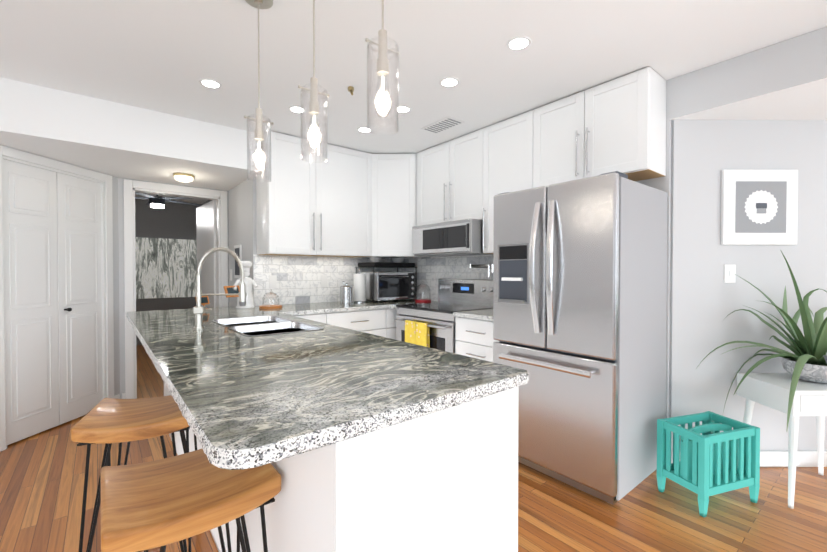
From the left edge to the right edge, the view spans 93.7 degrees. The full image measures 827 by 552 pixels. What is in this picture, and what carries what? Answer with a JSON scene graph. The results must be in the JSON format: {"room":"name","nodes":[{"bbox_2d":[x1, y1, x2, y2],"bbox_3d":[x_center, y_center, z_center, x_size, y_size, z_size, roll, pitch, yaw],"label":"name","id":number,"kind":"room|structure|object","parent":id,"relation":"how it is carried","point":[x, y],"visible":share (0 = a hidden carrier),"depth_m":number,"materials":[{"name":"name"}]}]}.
{"room":"kitchen","nodes":[
{"label":"kitchen","id":0,"kind":"room"},
{"bbox_2d":[17,159,119,395],"bbox_3d":[-3.043,0.004,1.385,0.120,2.440,4.500,0,1,6],"label":"wall","id":1,"kind":"structure","parent":0,"point":[116,288],"depth_m":3.59,"materials":[{"name":"grey paint"}]},
{"bbox_2d":[3,159,102,444],"bbox_3d":[-2.842,0.178,3.086,0.582,2.023,0.582,-1,1,-39],"label":"closet door","id":2,"kind":"structure","parent":1,"relation":"in","point":[53,289],"depth_m":3.02,"materials":[{"name":"white wood"}]},
{"bbox_2d":[0,145,113,451],"bbox_3d":[-2.797,0.148,3.080,0.666,2.108,0.666,-1,1,-39],"label":"door frame","id":3,"kind":"structure","parent":1,"relation":"attached to","point":[7,153],"depth_m":3.32,"materials":[{"name":"white wood"}]},
{"bbox_2d":[0,77,258,190],"bbox_3d":[-4.477,-1.054,1.598,7.110,0.329,1.180,-1,1,-39],"label":"soffit","id":4,"kind":"structure","parent":0,"point":[116,139],"depth_m":2.86,"materials":[{"name":"white paint"}]},
{"bbox_2d":[173,173,194,182],"bbox_3d":[-2.076,-0.881,3.506,0.170,0.064,0.170,-1,1,-39],"label":"hall ceiling light","id":5,"kind":"object","parent":4,"relation":"attached to","point":[184,177],"visible":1,"depth_m":3.46,"materials":[{"name":"white glass"}]},
{"bbox_2d":[135,199,199,344],"bbox_3d":[-4.681,-0.061,6.464,5.100,2.440,0.100,-1,1,-39],"label":"wall","id":6,"kind":"structure","parent":0,"point":[171,220],"depth_m":6.71,"materials":[{"name":"grey paint"}]},
{"bbox_2d":[135,237,196,298],"bbox_3d":[-4.635,-0.130,6.406,2.000,1.020,0.043,-1,1,-39],"label":"painting","id":7,"kind":"object","parent":6,"relation":"attached to","point":[166,268],"depth_m":6.67},
{"bbox_2d":[118,178,228,398],"bbox_3d":[-2.370,-0.030,3.999,1.070,2.440,0.120,-1,1,-39],"label":"wall","id":8,"kind":"structure","parent":0,"point":[121,280],"depth_m":3.63,"materials":[{"name":"grey paint"}]},
{"bbox_2d":[123,179,227,398],"bbox_3d":[-2.400,0.141,3.967,0.900,2.100,0.136,-1,1,-39],"label":"door frame","id":9,"kind":"structure","parent":8,"relation":"attached to","point":[131,188],"depth_m":3.70,"materials":[{"name":"white wood"}]},
{"bbox_2d":[196,200,215,307],"bbox_3d":[-2.418,0.168,4.534,0.076,2.008,0.750,-1,1,-39],"label":"bedroom door","id":10,"kind":"structure","parent":8,"relation":"in","point":[206,227],"depth_m":4.42,"materials":[{"name":"white wood"}]},
{"bbox_2d":[228,178,248,305],"bbox_3d":[-1.728,0.136,3.962,0.120,2.110,0.750,-1,1,-39],"label":"wall","id":11,"kind":"structure","parent":0,"point":[238,214],"depth_m":3.92,"materials":[{"name":"grey paint"}]},
{"bbox_2d":[234,245,241,277],"bbox_3d":[-1.760,-0.143,3.887,0.018,0.330,0.220,-1,1,-39],"label":"picture","id":12,"kind":"object","parent":11,"relation":"attached to","point":[238,250],"visible":0.73,"depth_m":3.87,"materials":[{"name":"white"}]},
{"bbox_2d":[249,174,400,305],"bbox_3d":[-0.794,-0.032,4.151,1.810,2.440,0.128,-1,1,-39],"label":"wall","id":13,"kind":"structure","parent":0,"point":[298,279],"depth_m":3.79,"materials":[{"name":"white tile"}]},
{"bbox_2d":[269,275,276,287],"bbox_3d":[-1.319,0.055,3.640,0.070,0.120,0.005,-1,1,-39],"label":"light switch","id":14,"kind":"object","parent":13,"relation":"attached to","point":[272,281],"depth_m":3.64,"materials":[{"name":"white plastic"}]},
{"bbox_2d":[256,131,327,256],"bbox_3d":[-1.133,-0.717,3.557,0.490,1.046,0.364,-1,1,-39],"label":"upper cabinet","id":15,"kind":"object","parent":13,"relation":"attached to","point":[289,207],"depth_m":3.44,"materials":[{"name":"white wood"}]},
{"bbox_2d":[321,275,326,286],"bbox_3d":[-0.915,0.051,3.967,0.070,0.120,0.005,-1,1,-39],"label":"light switch","id":16,"kind":"object","parent":13,"relation":"attached to","point":[323,277],"depth_m":3.96,"materials":[{"name":"white plastic"}]},
{"bbox_2d":[320,143,367,257],"bbox_3d":[-0.756,-0.721,3.862,0.717,1.046,0.364,-1,1,-39],"label":"upper cabinet","id":17,"kind":"object","parent":13,"relation":"attached to","point":[343,202],"depth_m":3.76,"materials":[{"name":"white wood"}]},
{"bbox_2d":[368,153,434,257],"bbox_3d":[-0.216,-0.725,4.139,0.668,1.046,0.613,-1,1,-39],"label":"upper cabinet","id":18,"kind":"object","parent":13,"relation":"attached to","point":[392,178],"depth_m":3.94,"materials":[{"name":"white wood"}]},
{"bbox_2d":[0,345,826,551],"bbox_3d":[-0.762,1.259,2.513,14.000,0.100,15.000,-1,1,-39],"label":"floor","id":19,"kind":"structure","parent":0,"point":[42,476],"depth_m":2.01,"materials":[{"name":"brown wood"}]},
{"bbox_2d":[71,395,196,551],"bbox_3d":[-1.123,0.880,1.636,0.390,0.679,0.436,0,1,-24],"label":"stool","id":20,"kind":"object","parent":19,"relation":"on","point":[107,422],"visible":0.75,"depth_m":1.50,"materials":[{"name":"brown wood"}]},
{"bbox_2d":[100,449,280,551],"bbox_3d":[-0.631,0.887,1.096,0.390,0.679,0.436,-1,1,-39],"label":"stool","id":21,"kind":"object","parent":19,"relation":"on","point":[147,506],"visible":0.92,"depth_m":1.01,"materials":[{"name":"brown wood"}]},
{"bbox_2d":[126,306,528,551],"bbox_3d":[-0.936,0.753,2.150,0.930,0.922,3.064,-1,1,-39],"label":"kitchen island","id":22,"kind":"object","parent":19,"relation":"on","point":[359,427],"depth_m":1.08,"materials":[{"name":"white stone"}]},
{"bbox_2d":[195,296,209,308],"bbox_3d":[-1.772,0.224,3.256,0.111,0.110,0.068,-1,1,-39],"label":"stand","id":23,"kind":"object","parent":22,"relation":"on","point":[204,300],"visible":0.48,"depth_m":3.27,"materials":[{"name":"brown wood"}]},
{"bbox_2d":[193,247,246,329],"bbox_3d":[-1.077,0.065,2.160,0.278,0.457,0.056,0,1,-10],"label":"faucet","id":24,"kind":"object","parent":22,"relation":"on","point":[199,310],"visible":1,"depth_m":2.14,"materials":[{"name":"silver metal"}]},
{"bbox_2d":[224,261,257,307],"bbox_3d":[-1.502,0.072,3.353,0.294,0.412,0.218,-1,1,-39],"label":"figurine","id":25,"kind":"object","parent":22,"relation":"on","point":[250,283],"visible":0.73,"depth_m":3.36,"materials":[{"name":"white ceramic"}]},
{"bbox_2d":[259,292,281,308],"bbox_3d":[-1.245,0.198,3.382,0.190,0.160,0.190,-1,1,-39],"label":"cake dome","id":26,"kind":"object","parent":22,"relation":"on","point":[266,306],"visible":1,"depth_m":3.35,"materials":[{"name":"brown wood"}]},
{"bbox_2d":[282,299,436,334],"bbox_3d":[-0.606,0.732,3.824,1.689,0.920,0.870,-1,1,-39],"label":"base cabinet","id":27,"kind":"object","parent":19,"relation":"on","point":[381,315],"depth_m":3.57,"materials":[{"name":"white wood"}]},
{"bbox_2d":[340,283,352,303],"bbox_3d":[-0.668,0.169,3.862,0.128,0.205,0.128,-1,1,-39],"label":"canister","id":28,"kind":"object","parent":27,"relation":"on","point":[346,293],"visible":1,"depth_m":3.81,"materials":[{"name":"silver metal"}]},
{"bbox_2d":[353,269,366,302],"bbox_3d":[-0.555,0.096,3.991,0.150,0.347,0.150,-1,1,-39],"label":"paper towel","id":29,"kind":"object","parent":27,"relation":"on","point":[359,288],"visible":0.98,"depth_m":3.94,"materials":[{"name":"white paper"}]},
{"bbox_2d":[356,257,414,302],"bbox_3d":[-0.294,0.034,4.217,0.570,0.465,0.365,-1,1,-39],"label":"rack","id":30,"kind":"object","parent":27,"relation":"on","point":[377,263],"visible":0.92,"depth_m":4.08,"materials":[{"name":"black metal"}]},
{"bbox_2d":[360,272,414,302],"bbox_3d":[-0.280,0.110,4.201,0.490,0.315,0.410,-1,1,-39],"label":"toaster oven","id":31,"kind":"object","parent":27,"relation":"on","point":[390,286],"visible":0.92,"depth_m":4.04,"materials":[{"name":"silver metal"}]},
{"bbox_2d":[415,283,430,301],"bbox_3d":[0.101,0.163,4.072,0.170,0.212,0.170,-1,1,-39],"label":"cloche","id":32,"kind":"object","parent":27,"relation":"on","point":[423,300],"visible":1,"depth_m":4.05,"materials":[{"name":"red"}]},
{"bbox_2d":[394,278,492,352],"bbox_3d":[0.285,0.614,3.520,0.668,1.165,0.762,-1,1,-39],"label":"range","id":33,"kind":"object","parent":19,"relation":"on","point":[431,324],"visible":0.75,"depth_m":3.43,"materials":[{"name":"silver metal"}]},
{"bbox_2d":[453,308,499,354],"bbox_3d":[0.699,0.742,3.050,0.634,0.920,0.487,-1,1,-39],"label":"base cabinet","id":34,"kind":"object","parent":19,"relation":"on","point":[474,328],"depth_m":2.90,"materials":[{"name":"white wood"}]},
{"bbox_2d":[493,171,666,504],"bbox_3d":[1.034,0.331,2.489,0.800,1.757,0.791,-1,1,-39],"label":"fridge","id":35,"kind":"object","parent":19,"relation":"on","point":[579,295],"visible":0.98,"depth_m":2.19,"materials":[{"name":"grey metal"}]},
{"bbox_2d":[656,411,759,516],"bbox_3d":[1.613,1.012,2.132,0.415,0.405,0.265,0,1,-18],"label":"stand","id":36,"kind":"object","parent":19,"relation":"on","point":[712,460],"visible":1,"depth_m":2.06,"materials":[{"name":"teal paint"}]},
{"bbox_2d":[737,373,826,508],"bbox_3d":[2.231,0.904,2.192,0.531,0.621,0.354,0,1,-1],"label":"side table","id":37,"kind":"object","parent":19,"relation":"on","point":[771,390],"visible":0.85,"depth_m":2.10,"materials":[{"name":"white wood"}]},
{"bbox_2d":[695,251,826,431],"bbox_3d":[2.351,0.364,2.134,1.377,1.012,1.158,-1,1,-39],"label":"potted plant","id":38,"kind":"object","parent":37,"relation":"on","point":[806,361],"visible":1,"depth_m":2.19,"materials":[{"name":"plant"}]},
{"bbox_2d":[0,0,826,203],"bbox_3d":[-0.762,-1.280,2.481,14.000,0.100,15.000,-1,1,-39],"label":"ceiling","id":39,"kind":"structure","parent":0,"point":[164,56],"depth_m":2.11,"materials":[{"name":"white paint"}]},
{"bbox_2d":[135,192,201,207],"bbox_3d":[-3.412,-1.084,5.146,1.216,0.359,1.169,-1,1,-39],"label":"ceiling fan","id":40,"kind":"object","parent":39,"relation":"hanging from","point":[156,201],"visible":0.6,"depth_m":5.07,"materials":[{"name":"grey metal"}]},
{"bbox_2d":[199,79,221,88],"bbox_3d":[-1.297,-1.228,2.479,0.132,0.004,0.132,-1,1,-39],"label":"recessed light","id":41,"kind":"object","parent":39,"relation":"in","point":[211,83],"visible":1,"depth_m":2.47,"materials":[{"name":"white"}]},
{"bbox_2d":[244,0,273,181],"bbox_3d":[-0.673,-0.820,1.687,0.128,0.800,0.120,-1,1,-39],"label":"pendant light","id":42,"kind":"object","parent":39,"relation":"hanging from","point":[259,132],"visible":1,"depth_m":1.68,"materials":[{"name":"clear glass"}]},
{"bbox_2d":[288,106,306,112],"bbox_3d":[-0.860,-1.233,2.876,0.132,0.004,0.132,-1,1,-39],"label":"recessed light","id":43,"kind":"object","parent":39,"relation":"in","point":[295,109],"visible":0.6,"depth_m":2.87,"materials":[{"name":"white plastic"}]},
{"bbox_2d":[298,0,329,162],"bbox_3d":[-0.377,-0.830,1.470,0.128,0.774,0.120,-1,1,-39],"label":"pendant light","id":44,"kind":"object","parent":39,"relation":"hanging from","point":[313,104],"visible":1,"depth_m":1.46,"materials":[{"name":"clear glass"}]},
{"bbox_2d":[348,86,353,94],"bbox_3d":[-0.407,-1.204,2.532,0.038,0.054,0.046,-1,1,-39],"label":"ceiling detector","id":45,"kind":"object","parent":39,"relation":"attached to","point":[351,89],"visible":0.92,"depth_m":2.52,"materials":[{"name":"gold metal"}]},
{"bbox_2d":[357,127,372,132],"bbox_3d":[-0.412,-1.238,3.287,0.132,0.004,0.132,-1,1,-39],"label":"recessed light","id":46,"kind":"object","parent":39,"relation":"in","point":[363,129],"visible":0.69,"depth_m":3.27,"materials":[{"name":"white"}]},
{"bbox_2d":[365,0,398,133],"bbox_3d":[-0.096,-0.837,1.213,0.128,0.754,0.120,-1,1,-39],"label":"pendant light","id":47,"kind":"object","parent":39,"relation":"hanging from","point":[383,66],"visible":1,"depth_m":1.20,"materials":[{"name":"clear glass"}]},
{"bbox_2d":[394,106,410,112],"bbox_3d":[-0.081,-1.233,2.872,0.132,0.004,0.132,-1,1,-39],"label":"recessed light","id":48,"kind":"object","parent":39,"relation":"in","point":[404,109],"visible":0.69,"depth_m":2.87,"materials":[{"name":"white"}]},
{"bbox_2d":[421,116,464,133],"bbox_3d":[0.237,-1.236,3.187,0.180,0.008,0.340,-1,1,-39],"label":"ceiling vent","id":49,"kind":"object","parent":39,"relation":"in","point":[444,124],"visible":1,"depth_m":3.17,"materials":[{"name":"white metal"}]},
{"bbox_2d":[439,77,459,87],"bbox_3d":[0.229,-1.228,2.460,0.132,0.004,0.132,-1,1,-39],"label":"recessed light","id":50,"kind":"object","parent":39,"relation":"in","point":[449,82],"visible":1,"depth_m":2.46,"materials":[{"name":"white plastic"}]},
{"bbox_2d":[506,36,531,50],"bbox_3d":[0.554,-1.222,2.040,0.132,0.004,0.132,-1,1,-39],"label":"recessed light","id":51,"kind":"object","parent":39,"relation":"in","point":[518,43],"visible":1,"depth_m":2.04,"materials":[{"name":"white plastic"}]},
{"bbox_2d":[401,27,826,417],"bbox_3d":[2.647,0.005,1.236,0.128,2.440,8.750,-1,1,-39],"label":"wall","id":52,"kind":"structure","parent":0,"point":[795,61],"depth_m":2.26,"materials":[{"name":"grey paint"}]},
{"bbox_2d":[417,144,440,225],"bbox_3d":[0.300,-0.863,3.807,0.282,0.761,0.557,-1,1,-39],"label":"upper cabinet","id":53,"kind":"object","parent":52,"relation":"attached to","point":[428,160],"depth_m":3.77,"materials":[{"name":"white wood"}]},
{"bbox_2d":[441,128,484,221],"bbox_3d":[0.545,-0.859,3.505,0.282,0.761,0.460,-1,1,-39],"label":"upper cabinet","id":54,"kind":"object","parent":52,"relation":"attached to","point":[463,157],"depth_m":3.42,"materials":[{"name":"white wood"}]},
{"bbox_2d":[412,218,492,256],"bbox_3d":[0.385,-0.336,3.588,0.415,0.283,0.760,-1,1,-39],"label":"microwave","id":55,"kind":"object","parent":54,"relation":"attached to","point":[463,237],"visible":0.92,"depth_m":3.37,"materials":[{"name":"silver metal"}]},
{"bbox_2d":[469,264,492,276],"bbox_3d":[0.629,-0.054,3.546,0.100,0.120,0.301,-1,1,-39],"label":"pot filler","id":56,"kind":"object","parent":52,"relation":"attached to","point":[480,266],"visible":0.65,"depth_m":3.51,"materials":[{"name":"silver metal"}]},
{"bbox_2d":[481,107,540,253],"bbox_3d":[0.840,-0.712,3.142,0.282,1.046,0.600,-1,1,-39],"label":"upper cabinet","id":57,"kind":"object","parent":52,"relation":"attached to","point":[512,145],"depth_m":3.03,"materials":[{"name":"white wood"}]},
{"bbox_2d":[541,67,665,185],"bbox_3d":[1.235,-0.931,2.651,0.282,0.596,0.775,-1,1,-39],"label":"upper cabinet","id":58,"kind":"object","parent":52,"relation":"attached to","point":[617,124],"depth_m":2.44,"materials":[{"name":"white wood"}]},
{"bbox_2d":[669,120,826,455],"bbox_3d":[3.631,0.114,2.523,4.000,2.190,0.120,0,1,-1],"label":"wall","id":59,"kind":"structure","parent":0,"point":[705,300],"depth_m":2.44,"materials":[{"name":"grey paint"}]},
{"bbox_2d":[724,264,735,282],"bbox_3d":[1.992,-0.015,2.441,0.058,0.116,0.047,-1,1,-39],"label":"light switch","id":60,"kind":"object","parent":59,"relation":"attached to","point":[729,273],"visible":1,"depth_m":2.44,"materials":[{"name":"white plastic"}]},
{"bbox_2d":[671,451,826,466],"bbox_3d":[3.632,1.160,2.469,3.140,0.100,2.492,-1,1,-39],"label":"baseboard","id":61,"kind":"structure","parent":59,"relation":"attached to","point":[780,458],"depth_m":2.45,"materials":[{"name":"white wood"}]},
{"bbox_2d":[721,169,797,244],"bbox_3d":[2.167,-0.430,2.427,0.470,0.470,0.026,0,1,-1],"label":"picture","id":62,"kind":"object","parent":59,"relation":"attached to","point":[759,207],"visible":1,"depth_m":2.42,"materials":[{"name":"white paper"}]},
{"bbox_2d":[670,78,826,119],"bbox_3d":[5.501,-1.095,1.741,5.200,0.249,5.965,-1,1,-39],"label":"ceiling","id":63,"kind":"structure","parent":0,"point":[806,101],"depth_m":2.25,"materials":[{"name":"white paint"}]}
]}

